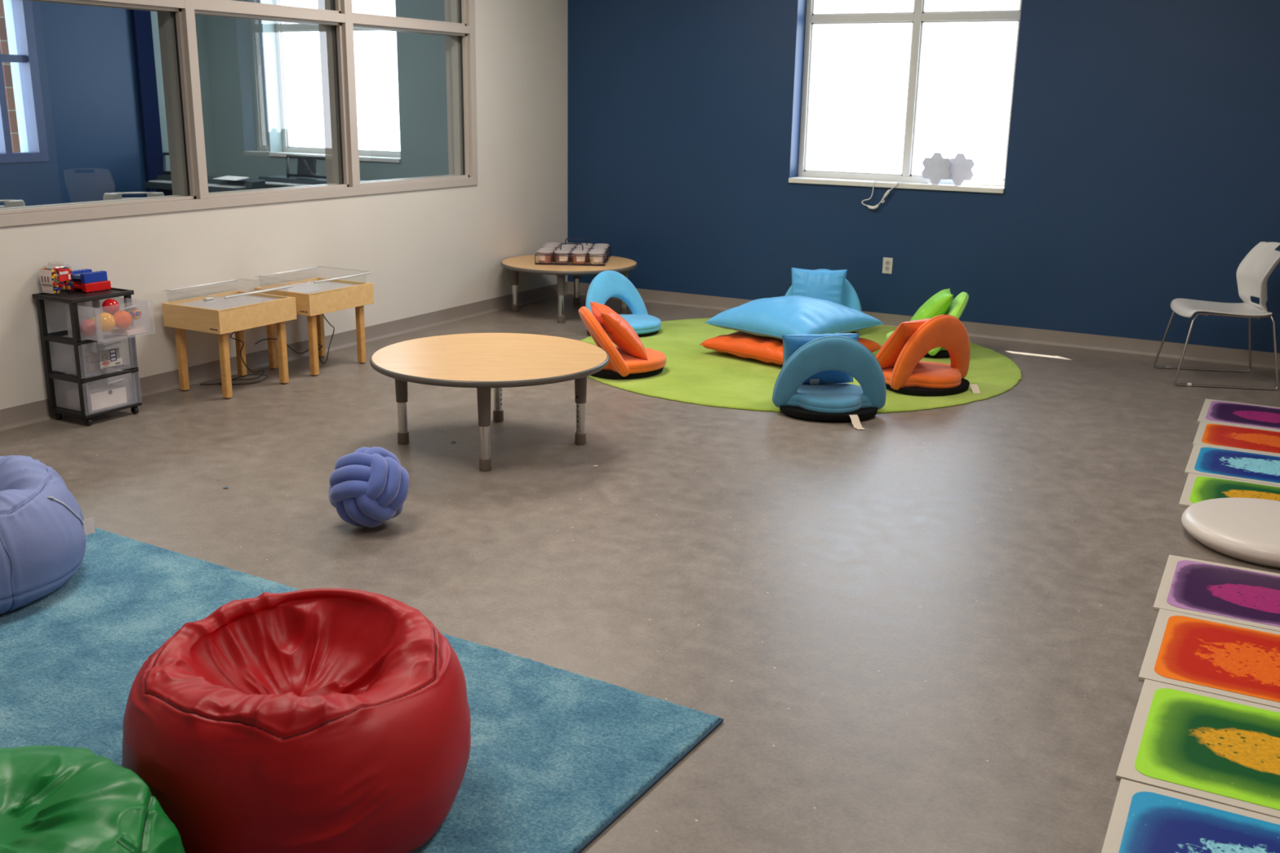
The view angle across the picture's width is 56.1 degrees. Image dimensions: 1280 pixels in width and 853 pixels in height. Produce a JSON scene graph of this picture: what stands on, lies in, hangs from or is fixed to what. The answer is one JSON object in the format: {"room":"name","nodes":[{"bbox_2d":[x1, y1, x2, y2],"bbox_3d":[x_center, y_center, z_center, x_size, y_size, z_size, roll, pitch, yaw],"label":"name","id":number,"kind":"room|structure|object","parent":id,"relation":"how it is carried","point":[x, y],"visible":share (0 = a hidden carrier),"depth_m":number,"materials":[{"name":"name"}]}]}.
{"room":"care facility","nodes":[
{"label":"care facility","id":0,"kind":"room"},
{"bbox_2d":[0,0,217,206],"bbox_3d":[-6.094,-2.310,8.545,0.312,2.950,7.500,9,17,28],"label":"wall","id":1,"kind":"structure","parent":0,"point":[86,58],"depth_m":10.47,"materials":[{"name":"blue paint"}]},
{"bbox_2d":[0,0,48,163],"bbox_3d":[-5.356,-2.789,9.586,0.144,1.350,1.150,9,17,28],"label":"window","id":2,"kind":"structure","parent":1,"relation":"in","point":[26,56],"depth_m":9.96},
{"bbox_2d":[129,9,164,192],"bbox_3d":[-4.494,-2.949,10.983,0.050,2.948,0.180,9,17,28],"label":"trim","id":3,"kind":"structure","parent":1,"relation":"attached to","point":[141,24],"depth_m":10.94,"materials":[{"name":"blue paint"}]},
{"bbox_2d":[0,0,567,409],"bbox_3d":[-3.071,-1.460,5.623,0.200,2.950,9.900,9,17,28],"label":"wall","id":4,"kind":"structure","parent":0,"point":[424,251],"depth_m":7.80,"materials":[{"name":"white paint"}]},
{"bbox_2d":[0,0,477,226],"bbox_3d":[-2.501,-2.074,6.511,0.224,1.755,5.071,9,17,28],"label":"window","id":5,"kind":"structure","parent":4,"relation":"in","point":[335,20],"depth_m":7.26,"materials":[{"name":"beige paint"}]},
{"bbox_2d":[0,281,568,431],"bbox_3d":[-2.998,-0.070,5.948,0.018,0.100,9.900,9,17,28],"label":"baseboard","id":6,"kind":"structure","parent":4,"relation":"attached to","point":[23,415],"depth_m":7.47,"materials":[{"name":"grey rubber"}]},
{"bbox_2d":[0,293,1279,852],"bbox_3d":[-2.048,0.145,5.561,10.900,0.080,10.370,9,17,28],"label":"floor","id":7,"kind":"structure","parent":0,"point":[922,631],"depth_m":4.43,"materials":[{"name":"grey concrete"}]},
{"bbox_2d":[0,200,25,208],"bbox_3d":[-4.734,-1.269,8.839,0.511,0.831,0.609,-7,17,-26],"label":"chair","id":8,"kind":"object","parent":7,"relation":"on","point":[8,203],"visible":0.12,"depth_m":8.59,"materials":[{"name":"white plastic"}]},
{"bbox_2d":[31,287,142,426],"bbox_3d":[-2.680,-0.346,5.967,0.448,0.633,0.357,9,17,28],"label":"storage cart","id":9,"kind":"object","parent":7,"relation":"on","point":[113,355],"visible":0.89,"depth_m":5.92,"materials":[{"name":"black plastic"}]},
{"bbox_2d":[39,262,73,295],"bbox_3d":[-2.857,-0.727,5.886,0.096,0.152,0.138,7,17,22],"label":"jar","id":10,"kind":"object","parent":9,"relation":"on","point":[47,277],"visible":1,"depth_m":5.84,"materials":[{"name":"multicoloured plastic"}]},
{"bbox_2d":[40,275,52,286],"bbox_3d":[-2.881,-0.706,5.827,0.066,0.046,0.002,7,16,22],"label":"print","id":11,"kind":"object","parent":10,"relation":"attached to","point":[46,281],"depth_m":5.83},
{"bbox_2d":[71,350,103,373],"bbox_3d":[-2.744,-0.323,5.960,0.140,0.085,0.080,9,17,28],"label":"boxes","id":12,"kind":"object","parent":9,"relation":"in","point":[91,362],"visible":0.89,"depth_m":5.92},
{"bbox_2d":[80,319,98,336],"bbox_3d":[-2.668,-0.479,5.819,0.084,0.084,0.084,9,17,28],"label":"ball","id":13,"kind":"object","parent":9,"relation":"in","point":[87,327],"visible":0.88,"depth_m":5.79,"materials":[{"name":"plastic"}]},
{"bbox_2d":[71,280,111,293],"bbox_3d":[-2.755,-0.706,6.013,0.132,0.044,0.146,9,17,28],"label":"tray","id":14,"kind":"object","parent":9,"relation":"on","point":[104,285],"visible":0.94,"depth_m":5.97,"materials":[{"name":"plastic"}]},
{"bbox_2d":[67,268,107,284],"bbox_3d":[-2.767,-0.752,6.004,0.142,0.050,0.132,9,17,28],"label":"tray","id":15,"kind":"object","parent":14,"relation":"on","point":[86,276],"visible":0.88,"depth_m":5.97,"materials":[{"name":"plastic"}]},
{"bbox_2d":[66,382,127,410],"bbox_3d":[-2.729,-0.153,6.035,0.186,0.085,0.205,9,17,28],"label":"box","id":16,"kind":"object","parent":9,"relation":"in","point":[100,396],"visible":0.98,"depth_m":5.99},
{"bbox_2d":[93,312,115,332],"bbox_3d":[-2.575,-0.501,5.781,0.095,0.095,0.095,9,17,28],"label":"ball","id":17,"kind":"object","parent":9,"relation":"in","point":[104,322],"visible":1,"depth_m":5.75,"materials":[{"name":"yellow plastic"}]},
{"bbox_2d":[98,347,119,361],"bbox_3d":[-2.619,-0.355,5.931,0.001,0.053,0.115,9,17,28],"label":"picture","id":18,"kind":"object","parent":9,"relation":"on","point":[113,354],"depth_m":5.93},
{"bbox_2d":[102,298,119,315],"bbox_3d":[-2.594,-0.587,5.887,0.080,0.080,0.080,9,17,28],"label":"ball","id":19,"kind":"object","parent":9,"relation":"in","point":[111,306],"visible":0.84,"depth_m":5.86,"materials":[{"name":"red plastic"}]},
{"bbox_2d":[113,310,132,328],"bbox_3d":[-2.527,-0.521,5.861,0.092,0.092,0.090,9,17,28],"label":"ball","id":20,"kind":"object","parent":9,"relation":"in","point":[122,318],"visible":0.9,"depth_m":5.83,"materials":[{"name":"plastic"}]},
{"bbox_2d":[110,325,146,335],"bbox_3d":[-2.526,-0.475,5.932,0.125,0.021,0.112,9,17,28],"label":"paper stack","id":21,"kind":"object","parent":9,"relation":"in","point":[131,330],"visible":0.86,"depth_m":5.90,"materials":[{"name":"white paper"}]},
{"bbox_2d":[128,307,141,319],"bbox_3d":[-2.489,-0.556,5.918,0.060,0.060,0.060,9,17,28],"label":"ball","id":22,"kind":"object","parent":9,"relation":"in","point":[135,313],"visible":0.96,"depth_m":5.90,"materials":[{"name":"multicoloured plastic"}]},
{"bbox_2d":[103,191,164,199],"bbox_3d":[-4.058,-1.494,9.704,0.511,0.831,0.609,-6,17,-23],"label":"chair","id":23,"kind":"object","parent":7,"relation":"on","point":[107,196],"visible":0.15,"depth_m":9.34,"materials":[{"name":"white plastic"}]},
{"bbox_2d":[144,152,266,195],"bbox_3d":[-3.900,-1.890,10.751,1.311,1.047,0.297,10,18,30],"label":"desk","id":24,"kind":"object","parent":7,"relation":"on","point":[162,184],"visible":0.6,"depth_m":10.54,"materials":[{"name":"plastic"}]},
{"bbox_2d":[213,175,248,180],"bbox_3d":[-3.539,-2.153,10.411,0.301,0.023,0.160,11,18,31],"label":"sheet music","id":25,"kind":"object","parent":24,"relation":"on","point":[227,177],"visible":1,"depth_m":10.40,"materials":[{"name":"white paper"}]},
{"bbox_2d":[161,290,296,399],"bbox_3d":[-2.262,-0.460,6.679,0.433,0.492,0.557,9,17,28],"label":"table","id":26,"kind":"object","parent":7,"relation":"on","point":[220,316],"visible":1,"depth_m":6.55,"materials":[{"name":"brown wood"}]},
{"bbox_2d":[168,279,293,298],"bbox_3d":[-2.252,-0.723,6.596,0.438,0.081,0.556,9,17,28],"label":"acrylic tray","id":27,"kind":"object","parent":26,"relation":"on","point":[232,280],"visible":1,"depth_m":6.58,"materials":[{"name":"clear plastic"}]},
{"bbox_2d":[203,296,214,300],"bbox_3d":[-2.393,-0.712,6.673,0.025,0.010,0.060,9,17,28],"label":"eraser","id":28,"kind":"object","parent":27,"relation":"in","point":[211,297],"visible":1,"depth_m":6.66,"materials":[{"name":"white plastic"}]},
{"bbox_2d":[257,154,368,188],"bbox_3d":[-2.849,-1.845,10.633,1.380,1.057,0.297,9,17,28],"label":"digital piano","id":29,"kind":"object","parent":7,"relation":"on","point":[307,165],"visible":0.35,"depth_m":10.69,"materials":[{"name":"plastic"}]},
{"bbox_2d":[254,277,373,376],"bbox_3d":[-1.968,-0.596,7.193,0.433,0.492,0.642,9,17,28],"label":"table","id":30,"kind":"object","parent":7,"relation":"on","point":[313,300],"visible":0.95,"depth_m":7.13,"materials":[{"name":"brown wood"}]},
{"bbox_2d":[259,266,371,283],"bbox_3d":[-1.935,-0.869,7.150,0.438,0.081,0.546,9,17,28],"label":"acrylic tray","id":31,"kind":"object","parent":30,"relation":"on","point":[316,267],"visible":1,"depth_m":7.14,"materials":[{"name":"clear plastic"}]},
{"bbox_2d":[0,527,723,852],"bbox_3d":[-1.734,0.808,2.969,3.113,0.019,2.418,10,18,30],"label":"area rug","id":32,"kind":"object","parent":7,"relation":"on","point":[557,756],"visible":0.4,"depth_m":3.22,"materials":[{"name":"blue carpet"}]},
{"bbox_2d":[0,455,95,613],"bbox_3d":[-2.247,0.340,3.886,0.867,0.384,0.824,-5,16,-21],"label":"beanbag","id":33,"kind":"object","parent":32,"relation":"on","point":[44,529],"visible":1,"depth_m":3.79,"materials":[{"name":"fabric"}]},
{"bbox_2d":[0,745,185,852],"bbox_3d":[-1.236,0.856,2.220,0.711,0.303,0.584,14,20,39],"label":"beanbag","id":34,"kind":"object","parent":32,"relation":"on","point":[54,799],"visible":1,"depth_m":2.26,"materials":[{"name":"leather"}]},
{"bbox_2d":[121,588,471,852],"bbox_3d":[-0.765,0.665,2.725,0.772,0.420,0.771,-11,19,-36],"label":"beanbag","id":35,"kind":"object","parent":32,"relation":"on","point":[313,720],"visible":0.98,"depth_m":2.49,"materials":[{"name":"leather"}]},
{"bbox_2d":[328,446,409,527],"bbox_3d":[-1.032,0.230,4.574,0.307,0.305,0.305,9,17,28],"label":"cushion","id":36,"kind":"object","parent":7,"relation":"on","point":[369,486],"visible":1,"depth_m":4.47,"materials":[{"name":"blue fabric"}]},
{"bbox_2d":[369,333,608,471],"bbox_3d":[-0.701,-0.127,5.670,1.107,0.433,1.107,0,15,-3],"label":"round table","id":37,"kind":"object","parent":7,"relation":"on","point":[483,362],"visible":1,"depth_m":5.53,"materials":[{"name":"brown wood"}]},
{"bbox_2d":[500,253,637,323],"bbox_3d":[-0.540,-1.061,9.173,1.037,0.393,1.037,2,15,5],"label":"round table","id":38,"kind":"object","parent":7,"relation":"on","point":[523,264],"visible":0.8,"depth_m":8.91,"materials":[{"name":"brown wood"}]},
{"bbox_2d":[534,243,607,266],"bbox_3d":[-0.513,-1.304,9.033,0.522,0.150,0.270,2,15,3],"label":"rack","id":39,"kind":"object","parent":38,"relation":"on","point":[553,255],"visible":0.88,"depth_m":8.98,"materials":[{"name":"black metal"}]},
{"bbox_2d":[537,249,553,262],"bbox_3d":[-0.709,-1.270,8.982,0.121,0.091,0.121,2,15,3],"label":"plastic tub","id":40,"kind":"object","parent":39,"relation":"in","point":[542,259],"visible":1,"depth_m":8.95,"materials":[{"name":"plastic"}]},
{"bbox_2d":[539,247,555,260],"bbox_3d":[-0.702,-1.306,9.113,0.121,0.091,0.121,2,15,3],"label":"plastic tub","id":41,"kind":"object","parent":39,"relation":"in","point":[542,248],"visible":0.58,"depth_m":9.10,"materials":[{"name":"white plastic"}]},
{"bbox_2d":[554,249,570,263],"bbox_3d":[-0.581,-1.266,8.976,0.121,0.091,0.121,-3,16,-14],"label":"plastic tub","id":42,"kind":"object","parent":39,"relation":"in","point":[560,260],"visible":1,"depth_m":8.94,"materials":[{"name":"plastic"}]},
{"bbox_2d":[555,248,572,261],"bbox_3d":[-0.574,-1.302,9.107,0.121,0.091,0.121,-3,16,-14],"label":"plastic tub","id":43,"kind":"object","parent":39,"relation":"in","point":[557,249],"visible":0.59,"depth_m":9.10,"materials":[{"name":"plastic"}]},
{"bbox_2d":[571,250,587,263],"bbox_3d":[-0.453,-1.263,8.970,0.121,0.091,0.121,-8,18,-30],"label":"plastic tub","id":44,"kind":"object","parent":39,"relation":"in","point":[576,260],"visible":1,"depth_m":8.93,"materials":[{"name":"plastic"}]},
{"bbox_2d":[573,248,589,261],"bbox_3d":[-0.446,-1.298,9.101,0.121,0.091,0.121,-8,18,-30],"label":"plastic tub","id":45,"kind":"object","parent":39,"relation":"in","point":[575,249],"visible":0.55,"depth_m":9.09,"materials":[{"name":"white plastic"}]},
{"bbox_2d":[588,250,604,264],"bbox_3d":[-0.326,-1.259,8.964,0.121,0.091,0.121,14,20,39],"label":"plastic tub","id":46,"kind":"object","parent":39,"relation":"in","point":[594,260],"visible":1,"depth_m":8.93,"materials":[{"name":"plastic"}]},
{"bbox_2d":[590,248,605,261],"bbox_3d":[-0.319,-1.295,9.095,0.121,0.091,0.121,14,20,39],"label":"plastic tub","id":47,"kind":"object","parent":39,"relation":"in","point":[601,250],"visible":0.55,"depth_m":9.10,"materials":[{"name":"plastic"}]},
{"bbox_2d":[553,238,610,260],"bbox_3d":[-0.496,-1.390,9.351,0.522,0.150,0.270,2,15,3],"label":"rack","id":48,"kind":"object","parent":38,"relation":"on","point":[566,238],"visible":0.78,"depth_m":9.33,"materials":[{"name":"black metal"}]},
{"bbox_2d":[542,244,558,257],"bbox_3d":[-0.692,-1.357,9.300,0.121,0.091,0.121,2,15,3],"label":"plastic tub","id":49,"kind":"object","parent":48,"relation":"in","point":[544,246],"visible":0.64,"depth_m":9.27,"materials":[{"name":"plastic"}]},
{"bbox_2d":[545,242,560,247],"bbox_3d":[-0.685,-1.393,9.431,0.121,0.091,0.121,2,15,3],"label":"plastic tub","id":50,"kind":"object","parent":48,"relation":"in","point":[547,243],"visible":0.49,"depth_m":9.44,"materials":[{"name":"white plastic"}]},
{"bbox_2d":[559,244,574,257],"bbox_3d":[-0.564,-1.353,9.294,0.121,0.091,0.121,-3,16,-14],"label":"plastic tub","id":51,"kind":"object","parent":48,"relation":"in","point":[571,246],"visible":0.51,"depth_m":9.27,"materials":[{"name":"white plastic"}]},
{"bbox_2d":[575,244,591,257],"bbox_3d":[-0.436,-1.349,9.288,0.121,0.091,0.121,-8,18,-30],"label":"plastic tub","id":52,"kind":"object","parent":48,"relation":"in","point":[580,246],"visible":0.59,"depth_m":9.27,"materials":[{"name":"plastic"}]},
{"bbox_2d":[577,243,592,248],"bbox_3d":[-0.429,-1.385,9.419,0.121,0.091,0.121,-8,18,-30],"label":"plastic tub","id":53,"kind":"object","parent":48,"relation":"in","point":[588,244],"visible":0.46,"depth_m":9.43,"materials":[{"name":"plastic"}]},
{"bbox_2d":[592,245,608,257],"bbox_3d":[-0.308,-1.345,9.282,0.121,0.091,0.121,14,20,39],"label":"plastic tub","id":54,"kind":"object","parent":48,"relation":"in","point":[605,247],"visible":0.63,"depth_m":9.26,"materials":[{"name":"plastic"}]},
{"bbox_2d":[593,243,608,252],"bbox_3d":[-0.301,-1.381,9.413,0.121,0.091,0.121,14,20,39],"label":"plastic tub","id":55,"kind":"object","parent":48,"relation":"in","point":[597,244],"visible":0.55,"depth_m":9.40,"materials":[{"name":"white plastic"}]},
{"bbox_2d":[581,317,1022,413],"bbox_3d":[0.968,-0.451,7.754,2.870,0.012,2.873,9,17,28],"label":"round rug","id":56,"kind":"object","parent":7,"relation":"on","point":[693,373],"visible":0.42,"depth_m":7.17,"materials":[{"name":"green carpet"}]},
{"bbox_2d":[578,306,666,379],"bbox_3d":[-0.103,-0.529,7.208,0.528,0.391,0.599,-2,16,-12],"label":"chair","id":57,"kind":"object","parent":56,"relation":"on","point":[622,365],"visible":0.72,"depth_m":7.02,"materials":[{"name":"orange fabric"},{"name":"black cloth"}]},
{"bbox_2d":[589,301,647,359],"bbox_3d":[-0.129,-0.575,7.190,0.288,0.294,0.402,-2,16,-12],"label":"cushion","id":58,"kind":"object","parent":57,"relation":"on","point":[620,331],"visible":0.94,"depth_m":7.04,"materials":[{"name":"orange fabric"}]},
{"bbox_2d":[586,270,661,337],"bbox_3d":[-0.101,-0.863,8.416,0.508,0.423,0.599,14,20,40],"label":"chair","id":59,"kind":"object","parent":56,"relation":"on","point":[607,284],"visible":0.53,"depth_m":8.43,"materials":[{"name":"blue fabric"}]},
{"bbox_2d":[699,331,881,364],"bbox_3d":[0.978,-0.533,7.747,0.842,0.154,0.842,16,21,43],"label":"pillow","id":60,"kind":"object","parent":56,"relation":"on","point":[766,349],"visible":0.32,"depth_m":7.56,"materials":[{"name":"orange fabric"}]},
{"bbox_2d":[704,295,884,339],"bbox_3d":[0.999,-0.719,7.751,0.827,0.242,0.822,-15,22,-42],"label":"pillow","id":61,"kind":"object","parent":60,"relation":"on","point":[774,317],"visible":0.88,"depth_m":7.54,"materials":[{"name":"blue leather"}]},
{"bbox_2d":[784,269,862,333],"bbox_3d":[1.269,-0.879,8.480,0.523,0.440,0.529,-8,18,-31],"label":"chair","id":62,"kind":"object","parent":56,"relation":"on","point":[851,300],"visible":0.13,"depth_m":8.46,"materials":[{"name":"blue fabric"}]},
{"bbox_2d":[791,267,847,305],"bbox_3d":[1.249,-0.917,8.463,0.402,0.392,0.151,6,16,17],"label":"cushion","id":63,"kind":"object","parent":62,"relation":"on","point":[826,285],"visible":0.55,"depth_m":8.40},
{"bbox_2d":[772,335,886,429],"bbox_3d":[1.022,-0.289,6.347,0.566,0.438,0.518,10,18,31],"label":"chair","id":64,"kind":"object","parent":56,"relation":"on","point":[839,402],"visible":0.99,"depth_m":6.22,"materials":[{"name":"blue fabric"},{"name":"black cloth"}]},
{"bbox_2d":[782,333,859,384],"bbox_3d":[0.953,-0.359,6.416,0.416,0.336,0.261,2,15,3],"label":"cushion","id":65,"kind":"object","parent":64,"relation":"on","point":[791,343],"visible":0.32,"depth_m":6.33,"materials":[{"name":"blue fabric"}]},
{"bbox_2d":[885,291,968,358],"bbox_3d":[1.917,-0.704,7.973,0.520,0.410,0.618,10,17,29],"label":"chair","id":66,"kind":"object","parent":56,"relation":"on","point":[959,303],"visible":0.21,"depth_m":7.74,"materials":[{"name":"fabric"}]},
{"bbox_2d":[910,288,953,320],"bbox_3d":[1.913,-0.747,7.925,0.266,0.316,0.406,4,16,11],"label":"cushion","id":67,"kind":"object","parent":66,"relation":"on","point":[940,303],"visible":0.62,"depth_m":7.76,"materials":[{"name":"green leather"}]},
{"bbox_2d":[881,314,981,395],"bbox_3d":[1.659,-0.441,6.924,0.553,0.448,0.517,0,15,-4],"label":"chair","id":68,"kind":"object","parent":56,"relation":"on","point":[909,375],"visible":0.94,"depth_m":6.77,"materials":[{"name":"orange fabric"},{"name":"black cloth"}]},
{"bbox_2d":[875,318,930,368],"bbox_3d":[1.550,-0.474,6.900,0.393,0.316,0.258,-9,18,-32],"label":"cushion","id":69,"kind":"object","parent":68,"relation":"on","point":[887,356],"visible":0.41,"depth_m":6.77,"materials":[{"name":"orange fabric"}]},
{"bbox_2d":[1101,554,1279,852],"bbox_3d":[1.682,0.778,3.304,0.642,0.013,2.301,9,17,27],"label":"floor mat","id":70,"kind":"object","parent":7,"relation":"on","point":[1224,750],"depth_m":3.21,"materials":[{"name":"multicoloured plastic"}]},
{"bbox_2d":[1152,241,1279,390],"bbox_3d":[3.524,-0.690,7.236,0.609,0.831,0.511,3,15,8],"label":"chair","id":71,"kind":"object","parent":7,"relation":"on","point":[1253,273],"visible":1,"depth_m":7.24,"materials":[{"name":"white plastic"}]},
{"bbox_2d":[1178,398,1279,507],"bbox_3d":[2.977,0.126,5.769,0.622,0.013,2.105,9,17,27],"label":"floor mat","id":72,"kind":"object","parent":7,"relation":"on","point":[1255,467],"depth_m":5.71,"materials":[{"name":"multicoloured plastic"}]},
{"bbox_2d":[1181,497,1279,568],"bbox_3d":[2.417,0.401,4.571,0.656,0.096,0.656,9,17,28],"label":"floor cushion","id":73,"kind":"object","parent":7,"relation":"on","point":[1244,529],"visible":1,"depth_m":4.51,"materials":[{"name":"white plastic"}]},
{"bbox_2d":[204,0,1279,353],"bbox_3d":[0.353,-2.446,9.444,10.725,2.950,0.320,9,17,28],"label":"wall","id":74,"kind":"structure","parent":0,"point":[1143,167],"depth_m":8.61,"materials":[{"name":"blue paint"}]},
{"bbox_2d":[269,0,400,162],"bbox_3d":[-2.736,-3.334,10.963,1.580,1.742,0.342,9,17,28],"label":"window","id":75,"kind":"structure","parent":74,"relation":"in","point":[282,28],"depth_m":11.32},
{"bbox_2d":[882,257,893,274],"bbox_3d":[1.804,-1.172,8.755,0.072,0.116,0.010,9,17,28],"label":"power outlet","id":76,"kind":"object","parent":74,"relation":"attached to","point":[887,262],"visible":1,"depth_m":8.75,"materials":[{"name":"white plastic"}]},
{"bbox_2d":[788,0,1022,193],"bbox_3d":[1.894,-2.586,8.513,1.579,1.742,0.342,9,17,28],"label":"window","id":77,"kind":"structure","parent":74,"relation":"in","point":[919,16],"depth_m":8.61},
{"bbox_2d":[861,180,928,209],"bbox_3d":[1.817,-1.650,8.602,0.465,0.206,0.042,7,16,21],"label":"hanging cable","id":78,"kind":"object","parent":77,"relation":"hanging from","point":[887,192],"visible":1,"depth_m":8.63,"materials":[{"name":"white plastic"}]},
{"bbox_2d":[921,152,951,184],"bbox_3d":[2.093,-1.821,8.478,0.210,0.218,0.018,9,17,28],"label":"light panel","id":79,"kind":"object","parent":77,"relation":"on","point":[936,167],"visible":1,"depth_m":8.47,"materials":[{"name":"plastic"}]},
{"bbox_2d":[947,153,975,185],"bbox_3d":[2.241,-1.805,8.429,0.210,0.218,0.018,9,17,28],"label":"light panel","id":80,"kind":"object","parent":77,"relation":"on","point":[961,168],"visible":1,"depth_m":8.41,"materials":[{"name":"plastic"}]},
{"bbox_2d":[567,281,1279,369],"bbox_3d":[2.162,-0.724,8.663,6.350,0.100,0.018,9,17,28],"label":"baseboard","id":81,"kind":"structure","parent":74,"relation":"attached to","point":[1089,341],"depth_m":8.28,"materials":[{"name":"grey rubber"}]},
{"label":"outside","id":82,"kind":"structure","parent":0,"visible":0},
{"bbox_2d":[0,0,20,152],"bbox_3d":[-5.742,-3.077,10.901,0.220,3.200,0.170,9,17,28],"label":"brick pier","id":83,"kind":"structure","parent":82,"point":[4,47],"depth_m":10.80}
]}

